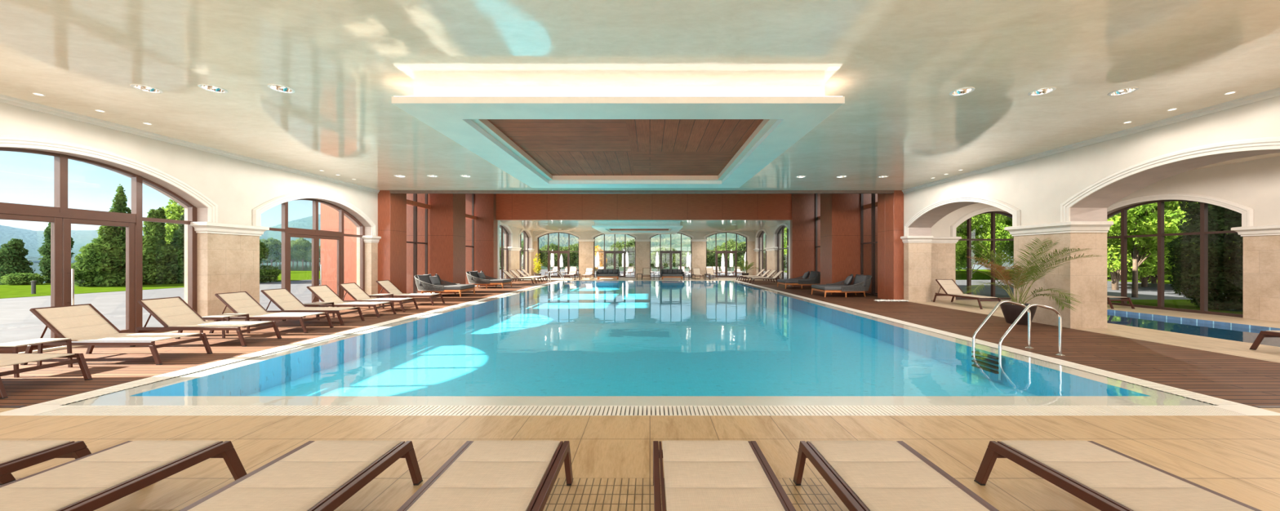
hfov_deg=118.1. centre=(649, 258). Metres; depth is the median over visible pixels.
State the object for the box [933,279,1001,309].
sun lounger
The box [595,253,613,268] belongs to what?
tree
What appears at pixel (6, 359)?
sun lounger
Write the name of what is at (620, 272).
ground
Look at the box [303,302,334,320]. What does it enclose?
side table
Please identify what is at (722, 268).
sun lounger
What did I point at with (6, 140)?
trim
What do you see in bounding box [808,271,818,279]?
pillow
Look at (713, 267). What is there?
sun lounger
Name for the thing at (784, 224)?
trim
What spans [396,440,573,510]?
sun lounger
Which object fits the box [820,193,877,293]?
wall
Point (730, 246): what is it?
tree
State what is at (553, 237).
hill
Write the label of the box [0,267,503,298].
ground
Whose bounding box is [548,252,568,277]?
door
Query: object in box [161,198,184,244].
leafy tree
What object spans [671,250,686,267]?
tree
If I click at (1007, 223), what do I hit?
leafy tree
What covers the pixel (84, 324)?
sun lounger
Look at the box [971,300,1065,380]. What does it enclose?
pool ladder
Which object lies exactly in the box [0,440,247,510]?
sun lounger
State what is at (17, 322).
ground
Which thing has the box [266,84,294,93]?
recessed light
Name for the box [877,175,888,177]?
recessed light
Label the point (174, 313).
sun lounger
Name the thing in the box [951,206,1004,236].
trim
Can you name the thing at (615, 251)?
window
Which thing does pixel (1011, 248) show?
leafy tree
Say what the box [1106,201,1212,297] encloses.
leafy tree
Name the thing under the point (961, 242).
leafy tree
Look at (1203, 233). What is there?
window
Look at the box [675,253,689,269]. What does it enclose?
tree
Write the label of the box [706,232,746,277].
window
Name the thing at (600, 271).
pillow
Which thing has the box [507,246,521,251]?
trim
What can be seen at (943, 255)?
wall
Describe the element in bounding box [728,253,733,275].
parasol
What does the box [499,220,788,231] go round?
ceiling
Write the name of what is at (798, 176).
recessed light
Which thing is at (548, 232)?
trim
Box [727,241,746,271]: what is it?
tree
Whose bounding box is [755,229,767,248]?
trim
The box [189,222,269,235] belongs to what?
trim
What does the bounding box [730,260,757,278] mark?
potted palm
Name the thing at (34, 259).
shore
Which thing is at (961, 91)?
recessed light
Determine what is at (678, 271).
pillow
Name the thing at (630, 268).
sun lounger
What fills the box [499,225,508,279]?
window
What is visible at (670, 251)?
window
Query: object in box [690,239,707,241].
trim
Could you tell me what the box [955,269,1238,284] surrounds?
ground
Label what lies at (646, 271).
sun lounger
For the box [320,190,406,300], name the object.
wall
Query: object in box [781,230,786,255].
leafy tree
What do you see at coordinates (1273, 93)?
trim
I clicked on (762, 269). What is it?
sun lounger
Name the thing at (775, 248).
trim
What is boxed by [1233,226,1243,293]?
tree
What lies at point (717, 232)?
trim
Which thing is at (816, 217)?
window
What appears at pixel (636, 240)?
trim
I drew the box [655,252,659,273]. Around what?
parasol
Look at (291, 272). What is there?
ground
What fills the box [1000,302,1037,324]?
pot
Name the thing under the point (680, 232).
trim
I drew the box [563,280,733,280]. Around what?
trim
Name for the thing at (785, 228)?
leafy tree
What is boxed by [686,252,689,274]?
parasol
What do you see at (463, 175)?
recessed light
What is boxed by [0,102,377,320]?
wall
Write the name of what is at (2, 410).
floor
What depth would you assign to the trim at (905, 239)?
14.33 m
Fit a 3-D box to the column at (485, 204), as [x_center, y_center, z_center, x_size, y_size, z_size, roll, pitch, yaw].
[-10.905,-1.250,22.890,3.390,5.700,0.600,0,0,0]
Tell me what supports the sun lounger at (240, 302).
on the deck
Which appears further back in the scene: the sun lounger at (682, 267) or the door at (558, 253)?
the sun lounger at (682, 267)
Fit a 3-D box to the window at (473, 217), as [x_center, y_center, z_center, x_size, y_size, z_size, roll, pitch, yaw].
[-10.330,-1.250,20.850,0.260,5.700,3.460,0,0,0]
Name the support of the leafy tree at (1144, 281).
on the ground at (1150, 292)
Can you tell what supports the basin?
in the floor at (1236, 457)
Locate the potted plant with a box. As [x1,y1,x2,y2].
[533,253,544,278]
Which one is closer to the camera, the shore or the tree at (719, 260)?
the tree at (719, 260)
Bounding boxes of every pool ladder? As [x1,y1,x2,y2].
[547,269,564,281]
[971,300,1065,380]
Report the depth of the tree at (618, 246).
61.01 m
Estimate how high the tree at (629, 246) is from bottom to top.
5.371 m
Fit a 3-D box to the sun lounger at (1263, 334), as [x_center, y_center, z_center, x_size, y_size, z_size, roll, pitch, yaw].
[10.980,1.175,5.750,0.706,0.849,2.108,0,0,0]
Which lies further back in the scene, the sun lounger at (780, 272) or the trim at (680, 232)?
the trim at (680, 232)
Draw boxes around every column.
[406,193,465,293]
[465,193,497,286]
[497,220,499,285]
[788,220,790,285]
[790,193,820,285]
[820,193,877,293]
[877,193,884,299]
[884,190,903,299]
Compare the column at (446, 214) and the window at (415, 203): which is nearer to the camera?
the window at (415, 203)
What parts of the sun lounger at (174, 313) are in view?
backrest frame, backrest, rail, sling rail, leg, rail, leg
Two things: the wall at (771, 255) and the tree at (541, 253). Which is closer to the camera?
the wall at (771, 255)
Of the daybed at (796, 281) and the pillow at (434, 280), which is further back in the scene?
the daybed at (796, 281)
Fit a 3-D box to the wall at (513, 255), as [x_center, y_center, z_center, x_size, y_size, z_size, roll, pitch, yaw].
[-10.250,-0.530,28.050,0.500,4.260,9.700,0,0,0]
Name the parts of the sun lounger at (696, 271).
backrest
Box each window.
[0,147,197,333]
[269,198,364,300]
[406,193,431,293]
[465,193,476,271]
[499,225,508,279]
[520,231,528,275]
[537,232,578,277]
[593,233,635,277]
[649,232,691,277]
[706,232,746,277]
[758,231,766,276]
[777,225,788,279]
[815,193,820,271]
[860,193,877,295]
[955,211,1013,299]
[1106,200,1243,317]
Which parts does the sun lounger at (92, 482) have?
rail, rail, leg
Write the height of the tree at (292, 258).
13.052 m
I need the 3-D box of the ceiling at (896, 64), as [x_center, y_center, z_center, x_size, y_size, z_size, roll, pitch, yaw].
[2.775,-2.780,6.150,27.450,0.320,18.500,0,0,0]
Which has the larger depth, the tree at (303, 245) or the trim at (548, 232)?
the tree at (303, 245)
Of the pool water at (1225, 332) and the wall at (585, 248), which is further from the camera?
the wall at (585, 248)
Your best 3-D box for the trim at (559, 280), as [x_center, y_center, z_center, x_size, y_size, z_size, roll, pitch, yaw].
[-0.115,1.660,16.314,13.310,0.120,24.791,0,0,0]
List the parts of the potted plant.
stem, pot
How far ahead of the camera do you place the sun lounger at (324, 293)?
10.68 m
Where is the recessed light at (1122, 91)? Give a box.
[1107,87,1138,96]
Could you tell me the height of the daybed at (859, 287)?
0.901 m
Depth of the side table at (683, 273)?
29.37 m
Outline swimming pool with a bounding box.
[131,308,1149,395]
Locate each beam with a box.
[389,190,893,193]
[496,193,791,220]
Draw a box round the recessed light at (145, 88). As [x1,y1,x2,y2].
[129,84,162,93]
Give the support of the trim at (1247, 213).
attached to the wall at (1255, 184)
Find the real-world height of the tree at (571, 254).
4.279 m
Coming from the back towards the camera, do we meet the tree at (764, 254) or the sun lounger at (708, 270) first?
the tree at (764, 254)
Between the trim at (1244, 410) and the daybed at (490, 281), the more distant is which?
the daybed at (490, 281)
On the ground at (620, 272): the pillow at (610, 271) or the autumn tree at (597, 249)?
the autumn tree at (597, 249)
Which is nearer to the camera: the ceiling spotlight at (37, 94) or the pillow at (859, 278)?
the ceiling spotlight at (37, 94)
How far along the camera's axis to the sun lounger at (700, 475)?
2.16 m
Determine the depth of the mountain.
601.76 m
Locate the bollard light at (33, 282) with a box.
[30,280,36,293]
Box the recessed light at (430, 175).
[426,174,437,177]
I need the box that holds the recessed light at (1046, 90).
[1027,87,1056,96]
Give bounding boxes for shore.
[25,256,300,262]
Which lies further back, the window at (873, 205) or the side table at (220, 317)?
the window at (873, 205)
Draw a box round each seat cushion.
[597,273,617,276]
[662,273,682,276]
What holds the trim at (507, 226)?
attached to the wall at (513, 255)
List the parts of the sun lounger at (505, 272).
backrest, rail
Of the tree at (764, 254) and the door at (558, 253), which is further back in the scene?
the tree at (764, 254)
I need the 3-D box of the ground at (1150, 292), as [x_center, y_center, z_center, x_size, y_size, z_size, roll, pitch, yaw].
[21.750,1.916,22.700,24.500,0.568,14.600,0,0,0]
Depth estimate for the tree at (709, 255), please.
61.81 m
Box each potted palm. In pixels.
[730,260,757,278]
[963,238,1103,324]
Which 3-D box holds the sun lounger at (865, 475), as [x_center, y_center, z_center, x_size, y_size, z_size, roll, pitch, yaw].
[1.385,1.175,1.715,0.706,0.849,2.108,0,0,0]
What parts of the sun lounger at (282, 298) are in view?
backrest frame, backrest, rail, sling rail, leg, leg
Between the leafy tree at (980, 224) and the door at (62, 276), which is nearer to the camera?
the door at (62, 276)
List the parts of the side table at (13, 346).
leg, leg, leg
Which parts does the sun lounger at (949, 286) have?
backrest frame, backrest, rail, leg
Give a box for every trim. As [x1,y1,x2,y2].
[0,93,379,193]
[0,134,217,222]
[0,280,1279,413]
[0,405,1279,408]
[0,405,1279,415]
[35,280,560,405]
[64,316,1214,415]
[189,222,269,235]
[252,191,376,235]
[361,235,381,243]
[499,223,512,247]
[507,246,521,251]
[518,228,532,248]
[535,231,581,239]
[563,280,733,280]
[577,239,595,241]
[591,231,637,239]
[634,239,651,241]
[647,231,693,239]
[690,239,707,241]
[703,231,749,239]
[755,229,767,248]
[764,246,777,251]
[773,223,788,247]
[900,235,933,243]
[902,87,1279,193]
[903,195,1020,235]
[931,236,961,243]
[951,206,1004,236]
[1004,221,1113,235]
[1060,136,1279,222]
[1106,193,1253,226]
[1231,224,1279,236]
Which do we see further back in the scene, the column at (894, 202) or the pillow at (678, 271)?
the pillow at (678, 271)
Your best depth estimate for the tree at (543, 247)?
67.70 m
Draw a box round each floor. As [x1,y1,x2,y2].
[0,299,1279,510]
[0,408,1279,413]
[520,277,765,279]
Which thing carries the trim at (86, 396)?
attached to the trim at (559, 280)
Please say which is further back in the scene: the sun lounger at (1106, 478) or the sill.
the sill
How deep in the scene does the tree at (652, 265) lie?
60.71 m
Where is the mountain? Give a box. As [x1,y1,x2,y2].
[0,214,320,257]
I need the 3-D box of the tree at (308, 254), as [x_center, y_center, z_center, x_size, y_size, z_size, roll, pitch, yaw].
[-176.125,-1.880,201.557,8.588,9.741,9.683,0,0,-9]
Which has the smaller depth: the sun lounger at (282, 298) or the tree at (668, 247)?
the sun lounger at (282, 298)
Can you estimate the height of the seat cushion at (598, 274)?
0.180 m
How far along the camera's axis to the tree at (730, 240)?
67.91 m
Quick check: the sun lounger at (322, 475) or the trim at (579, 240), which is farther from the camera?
the trim at (579, 240)
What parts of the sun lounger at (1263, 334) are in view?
leg, rail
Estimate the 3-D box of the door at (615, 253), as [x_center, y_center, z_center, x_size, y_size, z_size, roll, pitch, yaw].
[-3.030,0.503,33.100,1.723,2.154,0.076,0,0,0]
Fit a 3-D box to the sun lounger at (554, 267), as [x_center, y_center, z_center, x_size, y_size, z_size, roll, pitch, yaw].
[-9.433,1.175,37.237,0.706,0.849,2.108,0,0,9]
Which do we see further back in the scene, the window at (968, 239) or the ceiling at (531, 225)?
the ceiling at (531, 225)
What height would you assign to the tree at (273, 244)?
13.967 m
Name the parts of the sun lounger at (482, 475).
rail, rail, leg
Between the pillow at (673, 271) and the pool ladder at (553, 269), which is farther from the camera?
the pillow at (673, 271)
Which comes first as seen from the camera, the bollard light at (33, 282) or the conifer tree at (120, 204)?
the bollard light at (33, 282)
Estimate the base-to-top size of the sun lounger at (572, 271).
0.849 m
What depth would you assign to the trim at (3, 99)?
7.97 m
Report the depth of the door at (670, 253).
33.07 m
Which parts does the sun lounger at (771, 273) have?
backrest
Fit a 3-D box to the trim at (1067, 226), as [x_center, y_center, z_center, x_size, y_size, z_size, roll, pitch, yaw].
[10.055,-0.741,9.540,0.970,0.262,1.640,0,0,0]
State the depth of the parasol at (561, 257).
42.90 m
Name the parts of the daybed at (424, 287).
frame, mattress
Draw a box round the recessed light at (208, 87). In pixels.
[197,84,227,93]
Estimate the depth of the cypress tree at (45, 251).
25.54 m
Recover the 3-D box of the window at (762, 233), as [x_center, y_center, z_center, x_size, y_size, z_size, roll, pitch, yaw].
[9.250,-0.350,31.000,0.108,3.900,2.840,0,0,0]
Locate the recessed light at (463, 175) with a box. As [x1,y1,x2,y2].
[460,174,471,177]
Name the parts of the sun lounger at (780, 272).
rail, backrest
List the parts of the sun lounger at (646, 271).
backrest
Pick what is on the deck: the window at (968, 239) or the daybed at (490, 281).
the daybed at (490, 281)
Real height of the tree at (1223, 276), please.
4.170 m
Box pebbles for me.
[874,299,908,302]
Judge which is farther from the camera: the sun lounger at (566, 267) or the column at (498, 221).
the sun lounger at (566, 267)
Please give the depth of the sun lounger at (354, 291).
11.77 m
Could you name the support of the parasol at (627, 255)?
on the ground at (620, 272)
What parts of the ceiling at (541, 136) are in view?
timber panel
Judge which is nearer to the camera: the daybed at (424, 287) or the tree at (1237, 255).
the tree at (1237, 255)
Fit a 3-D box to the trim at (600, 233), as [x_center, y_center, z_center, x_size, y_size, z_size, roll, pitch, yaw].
[-3.030,-2.105,32.867,3.980,0.770,0.065,0,0,0]
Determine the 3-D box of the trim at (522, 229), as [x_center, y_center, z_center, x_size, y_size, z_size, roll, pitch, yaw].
[-9.967,-1.670,30.850,0.065,1.640,3.220,0,0,0]
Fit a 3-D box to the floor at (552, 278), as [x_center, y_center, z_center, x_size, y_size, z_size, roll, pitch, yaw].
[-0.500,1.660,31.030,20.000,0.120,4.640,0,0,0]
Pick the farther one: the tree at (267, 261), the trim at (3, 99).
the tree at (267, 261)
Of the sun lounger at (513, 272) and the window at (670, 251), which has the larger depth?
the window at (670, 251)
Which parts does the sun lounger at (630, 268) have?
backrest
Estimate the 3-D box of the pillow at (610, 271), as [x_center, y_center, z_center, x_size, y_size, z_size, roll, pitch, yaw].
[-3.100,0.980,30.340,0.420,0.390,0.172,0,0,-2]
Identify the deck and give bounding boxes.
[0,280,1279,408]
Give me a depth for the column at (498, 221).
23.31 m
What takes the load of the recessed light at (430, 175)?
in the ceiling at (896, 64)
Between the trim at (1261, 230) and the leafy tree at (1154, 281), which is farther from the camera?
the leafy tree at (1154, 281)
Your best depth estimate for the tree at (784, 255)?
61.15 m
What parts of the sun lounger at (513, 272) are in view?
backrest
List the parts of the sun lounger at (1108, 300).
leg, leg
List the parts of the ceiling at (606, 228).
timber panel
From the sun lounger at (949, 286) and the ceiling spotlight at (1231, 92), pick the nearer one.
the ceiling spotlight at (1231, 92)
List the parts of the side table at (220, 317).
leg, leg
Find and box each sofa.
[595,269,619,279]
[660,269,684,279]
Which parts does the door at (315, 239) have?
handle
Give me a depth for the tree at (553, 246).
60.95 m
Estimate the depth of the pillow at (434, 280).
16.62 m
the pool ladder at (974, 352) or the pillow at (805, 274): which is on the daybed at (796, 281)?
the pillow at (805, 274)
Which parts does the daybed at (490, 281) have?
frame, mattress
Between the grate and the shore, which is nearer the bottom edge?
the grate
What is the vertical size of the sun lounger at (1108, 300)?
0.849 m
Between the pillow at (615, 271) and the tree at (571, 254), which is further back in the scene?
the tree at (571, 254)
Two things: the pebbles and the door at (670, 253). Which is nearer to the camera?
the pebbles
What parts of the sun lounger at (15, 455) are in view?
leg, sling rail, leg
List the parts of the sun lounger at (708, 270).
backrest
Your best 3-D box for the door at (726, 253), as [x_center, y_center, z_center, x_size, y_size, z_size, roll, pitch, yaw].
[6.580,0.503,33.100,1.693,2.154,0.076,0,0,0]
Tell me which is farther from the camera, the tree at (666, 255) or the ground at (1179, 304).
the tree at (666, 255)
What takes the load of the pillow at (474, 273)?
on the daybed at (490, 281)
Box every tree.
[0,238,35,284]
[37,222,75,283]
[71,225,148,286]
[109,184,143,283]
[142,207,182,284]
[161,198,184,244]
[162,214,184,284]
[259,237,281,264]
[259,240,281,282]
[261,258,276,264]
[277,240,301,264]
[290,237,311,264]
[305,247,320,262]
[499,245,503,266]
[499,253,503,266]
[521,240,541,266]
[522,250,542,262]
[539,246,547,267]
[542,243,557,269]
[542,244,576,269]
[562,243,578,266]
[595,245,607,271]
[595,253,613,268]
[608,241,626,269]
[621,239,635,266]
[650,253,669,271]
[651,246,674,269]
[666,247,677,267]
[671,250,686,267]
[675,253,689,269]
[683,249,715,266]
[707,252,729,268]
[713,239,738,270]
[716,241,741,271]
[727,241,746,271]
[763,252,765,266]
[764,253,786,269]
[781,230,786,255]
[783,226,786,237]
[955,213,1013,278]
[955,224,966,265]
[995,222,1013,273]
[1000,220,1013,243]
[1001,214,1013,264]
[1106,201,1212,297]
[1106,220,1186,289]
[1106,243,1199,287]
[1149,270,1173,283]
[1164,201,1243,310]
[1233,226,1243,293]
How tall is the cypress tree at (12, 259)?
3.996 m
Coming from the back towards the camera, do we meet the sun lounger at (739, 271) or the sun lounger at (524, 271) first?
the sun lounger at (739, 271)
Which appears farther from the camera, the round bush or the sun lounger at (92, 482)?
the round bush
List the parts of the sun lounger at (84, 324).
leg, backrest frame, backrest, leg, rail, sling rail, leg, rail, leg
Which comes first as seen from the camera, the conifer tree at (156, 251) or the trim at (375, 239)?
the trim at (375, 239)
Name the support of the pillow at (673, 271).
on the sofa at (663, 275)
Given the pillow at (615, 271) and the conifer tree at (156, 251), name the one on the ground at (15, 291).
the conifer tree at (156, 251)
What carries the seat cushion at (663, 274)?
on the sofa at (663, 275)
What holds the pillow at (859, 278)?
on the daybed at (859, 287)
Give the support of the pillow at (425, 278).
on the daybed at (424, 287)
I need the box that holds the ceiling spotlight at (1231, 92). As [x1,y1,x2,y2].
[1223,91,1236,94]
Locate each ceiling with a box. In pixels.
[0,0,1279,190]
[391,85,844,187]
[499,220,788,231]
[591,222,682,234]
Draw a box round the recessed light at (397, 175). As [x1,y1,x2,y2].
[393,174,404,177]
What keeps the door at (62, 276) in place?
attached to the window at (60, 209)
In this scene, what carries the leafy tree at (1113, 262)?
on the ground at (1150, 292)
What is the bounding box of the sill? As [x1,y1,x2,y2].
[17,330,177,353]
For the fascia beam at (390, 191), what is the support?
attached to the ceiling
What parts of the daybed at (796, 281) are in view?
mattress, frame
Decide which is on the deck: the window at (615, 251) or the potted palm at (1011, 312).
the potted palm at (1011, 312)
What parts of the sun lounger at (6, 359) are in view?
leg, sling rail, rail, leg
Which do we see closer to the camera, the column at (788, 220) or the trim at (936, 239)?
the trim at (936, 239)
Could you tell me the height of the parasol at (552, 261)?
2.600 m
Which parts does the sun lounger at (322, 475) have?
rail, rail, leg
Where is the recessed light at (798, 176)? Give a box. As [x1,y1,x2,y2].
[795,175,805,177]
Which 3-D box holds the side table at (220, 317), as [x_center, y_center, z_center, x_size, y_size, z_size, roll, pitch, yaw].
[-8.850,1.385,8.000,0.500,0.430,0.500,0,0,0]
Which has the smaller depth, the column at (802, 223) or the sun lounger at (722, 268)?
the column at (802, 223)
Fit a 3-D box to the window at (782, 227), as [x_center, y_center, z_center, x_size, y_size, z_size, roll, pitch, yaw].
[9.250,-0.350,26.200,0.108,3.900,3.000,0,0,0]
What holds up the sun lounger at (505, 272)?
on the deck
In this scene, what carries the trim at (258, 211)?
attached to the wall at (227, 263)
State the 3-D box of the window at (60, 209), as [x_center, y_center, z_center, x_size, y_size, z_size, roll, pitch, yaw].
[-10.700,-0.150,6.970,0.108,3.500,4.100,0,0,0]
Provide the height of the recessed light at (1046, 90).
0.152 m
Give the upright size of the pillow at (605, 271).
0.390 m
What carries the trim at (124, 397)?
attached to the swimming pool
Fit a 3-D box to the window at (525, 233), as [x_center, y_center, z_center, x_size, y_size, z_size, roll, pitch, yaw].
[-10.250,-0.350,30.850,0.108,3.900,2.840,0,0,0]
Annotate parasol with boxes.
[550,253,555,275]
[560,254,563,267]
[595,252,599,267]
[621,248,626,275]
[625,252,628,274]
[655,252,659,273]
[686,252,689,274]
[721,253,724,273]
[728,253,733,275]
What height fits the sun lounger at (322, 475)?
0.849 m
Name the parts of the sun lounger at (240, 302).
backrest frame, backrest, rail, leg, leg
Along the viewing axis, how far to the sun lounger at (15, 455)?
2.51 m
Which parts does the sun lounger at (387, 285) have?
backrest frame, backrest, rail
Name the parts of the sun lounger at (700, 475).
rail, rail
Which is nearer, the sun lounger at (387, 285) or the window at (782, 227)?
the sun lounger at (387, 285)
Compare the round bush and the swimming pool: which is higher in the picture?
the round bush
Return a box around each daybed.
[414,275,475,297]
[466,271,511,288]
[777,271,820,288]
[811,275,871,297]
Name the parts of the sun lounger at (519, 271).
backrest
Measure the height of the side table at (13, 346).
0.430 m
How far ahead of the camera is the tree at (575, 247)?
68.30 m
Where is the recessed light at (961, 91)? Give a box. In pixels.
[949,87,974,96]
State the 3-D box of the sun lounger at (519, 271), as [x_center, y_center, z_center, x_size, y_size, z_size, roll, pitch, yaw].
[-8.470,1.175,27.350,2.108,0.849,0.706,0,0,0]
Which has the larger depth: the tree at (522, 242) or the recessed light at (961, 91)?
the tree at (522, 242)
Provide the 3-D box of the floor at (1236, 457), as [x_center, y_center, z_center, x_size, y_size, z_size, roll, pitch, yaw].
[2.775,1.660,6.150,27.450,0.120,18.500,0,0,0]
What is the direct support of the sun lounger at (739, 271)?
on the ground at (620, 272)
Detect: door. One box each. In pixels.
[0,213,134,353]
[288,233,341,306]
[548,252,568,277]
[604,252,624,277]
[660,252,680,277]
[716,252,736,277]
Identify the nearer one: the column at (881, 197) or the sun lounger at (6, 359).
the sun lounger at (6, 359)
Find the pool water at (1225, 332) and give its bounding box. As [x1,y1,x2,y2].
[1106,312,1279,346]
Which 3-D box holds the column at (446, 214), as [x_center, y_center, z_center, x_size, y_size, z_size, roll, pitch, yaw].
[-10.890,-1.250,18.500,3.420,5.700,1.220,0,0,0]
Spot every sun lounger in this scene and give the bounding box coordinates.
[0,353,92,399]
[0,440,91,484]
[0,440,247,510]
[20,303,213,364]
[129,296,281,346]
[178,440,422,510]
[209,291,333,333]
[255,288,364,325]
[302,284,395,317]
[338,282,418,311]
[375,280,444,305]
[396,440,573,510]
[502,270,537,284]
[509,270,542,282]
[515,269,546,281]
[520,269,550,280]
[544,266,557,275]
[560,266,571,275]
[564,267,577,279]
[581,267,594,279]
[625,266,634,275]
[642,267,650,276]
[653,440,795,510]
[678,266,685,275]
[692,267,703,279]
[705,267,717,279]
[712,266,722,275]
[719,266,733,275]
[733,266,742,273]
[736,268,766,280]
[740,269,772,281]
[744,270,777,282]
[749,270,783,284]
[793,440,999,510]
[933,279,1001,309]
[973,440,1262,510]
[1106,295,1134,308]
[1248,330,1279,350]
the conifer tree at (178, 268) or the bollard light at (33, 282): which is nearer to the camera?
the bollard light at (33, 282)
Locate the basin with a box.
[1106,309,1279,330]
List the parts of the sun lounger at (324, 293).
backrest frame, backrest, rail, leg, leg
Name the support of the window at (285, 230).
in the wall at (227, 263)
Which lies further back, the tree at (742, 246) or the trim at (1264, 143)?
the tree at (742, 246)
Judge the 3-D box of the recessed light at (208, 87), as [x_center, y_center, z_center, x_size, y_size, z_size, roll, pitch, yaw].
[-6.720,-2.688,5.900,0.310,0.152,0.310,0,0,0]
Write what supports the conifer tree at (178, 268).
on the ground at (15, 291)
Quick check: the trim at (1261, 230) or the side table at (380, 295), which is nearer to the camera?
the trim at (1261, 230)
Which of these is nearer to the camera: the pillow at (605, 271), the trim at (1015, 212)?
the trim at (1015, 212)
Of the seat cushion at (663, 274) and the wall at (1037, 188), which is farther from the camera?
the seat cushion at (663, 274)
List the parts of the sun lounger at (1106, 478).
leg, rail, rail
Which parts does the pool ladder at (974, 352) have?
handrail, handrail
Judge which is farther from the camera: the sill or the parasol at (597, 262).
the parasol at (597, 262)
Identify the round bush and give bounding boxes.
[0,271,48,284]
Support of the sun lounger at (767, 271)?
on the deck
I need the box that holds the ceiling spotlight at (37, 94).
[31,93,44,96]
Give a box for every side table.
[0,337,72,377]
[199,313,249,337]
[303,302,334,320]
[368,293,394,308]
[683,273,689,279]
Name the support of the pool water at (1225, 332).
in the basin
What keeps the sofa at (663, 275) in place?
on the floor at (552, 278)
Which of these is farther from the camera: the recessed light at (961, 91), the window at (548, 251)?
the window at (548, 251)
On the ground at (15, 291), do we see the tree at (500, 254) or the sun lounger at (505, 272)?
the tree at (500, 254)
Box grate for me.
[30,405,1245,415]
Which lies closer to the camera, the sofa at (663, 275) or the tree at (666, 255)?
the sofa at (663, 275)
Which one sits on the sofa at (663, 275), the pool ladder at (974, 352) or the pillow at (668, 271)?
the pillow at (668, 271)
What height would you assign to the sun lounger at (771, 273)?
0.849 m
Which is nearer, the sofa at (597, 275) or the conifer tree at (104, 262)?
the conifer tree at (104, 262)
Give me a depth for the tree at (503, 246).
64.89 m
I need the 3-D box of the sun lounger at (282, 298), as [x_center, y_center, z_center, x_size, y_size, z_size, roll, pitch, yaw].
[-8.450,1.175,9.600,2.108,0.849,0.706,0,0,0]
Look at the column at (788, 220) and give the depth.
23.26 m
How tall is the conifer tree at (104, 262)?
4.376 m
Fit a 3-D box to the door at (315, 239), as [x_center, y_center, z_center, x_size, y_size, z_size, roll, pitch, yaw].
[-10.646,0.415,12.270,0.183,2.330,1.956,0,0,0]
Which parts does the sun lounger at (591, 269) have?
backrest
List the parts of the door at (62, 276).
handle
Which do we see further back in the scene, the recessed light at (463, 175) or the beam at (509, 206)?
the beam at (509, 206)
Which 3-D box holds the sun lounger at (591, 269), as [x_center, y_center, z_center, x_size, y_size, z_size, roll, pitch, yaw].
[-5.000,1.175,30.950,0.706,0.849,2.108,0,0,0]
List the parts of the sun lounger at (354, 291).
backrest frame, backrest, rail, leg, leg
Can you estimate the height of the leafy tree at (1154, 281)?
6.434 m
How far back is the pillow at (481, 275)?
21.28 m
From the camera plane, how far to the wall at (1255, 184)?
10.16 m
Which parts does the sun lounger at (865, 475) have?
leg, rail, rail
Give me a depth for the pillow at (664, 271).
30.28 m
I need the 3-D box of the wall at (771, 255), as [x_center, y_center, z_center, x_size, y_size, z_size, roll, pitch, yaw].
[9.250,-0.530,28.050,0.500,4.260,9.700,0,0,0]
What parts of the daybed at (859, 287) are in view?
mattress, frame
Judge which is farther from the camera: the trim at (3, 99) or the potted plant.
the potted plant
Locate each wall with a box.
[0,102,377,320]
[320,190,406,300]
[499,225,533,280]
[533,231,755,277]
[755,222,788,280]
[903,96,1279,328]
[931,202,1012,300]
[1106,155,1279,321]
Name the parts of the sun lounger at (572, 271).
backrest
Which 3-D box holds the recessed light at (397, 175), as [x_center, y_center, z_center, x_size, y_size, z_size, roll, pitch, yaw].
[-7.900,-2.688,12.100,0.310,0.152,0.310,0,0,0]
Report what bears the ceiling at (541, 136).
attached to the ceiling at (896, 64)
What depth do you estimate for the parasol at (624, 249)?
38.44 m
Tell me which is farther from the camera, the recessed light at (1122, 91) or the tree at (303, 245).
the tree at (303, 245)
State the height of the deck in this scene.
0.120 m
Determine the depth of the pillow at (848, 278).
16.63 m
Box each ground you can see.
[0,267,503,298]
[0,269,578,343]
[280,271,786,273]
[541,271,786,279]
[858,280,1240,299]
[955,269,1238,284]
[1106,299,1243,314]
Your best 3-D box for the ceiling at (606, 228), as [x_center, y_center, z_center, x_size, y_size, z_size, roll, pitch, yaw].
[-0.800,-2.180,27.600,5.740,0.360,6.800,0,0,0]
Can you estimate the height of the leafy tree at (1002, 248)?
17.046 m
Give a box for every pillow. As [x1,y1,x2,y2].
[417,274,431,285]
[428,275,440,284]
[469,271,479,279]
[477,271,485,279]
[598,268,603,273]
[603,268,608,273]
[608,268,613,273]
[613,268,617,273]
[662,268,667,273]
[666,269,671,273]
[671,268,676,273]
[676,268,681,273]
[802,272,808,279]
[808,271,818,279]
[844,275,852,284]
[853,274,867,286]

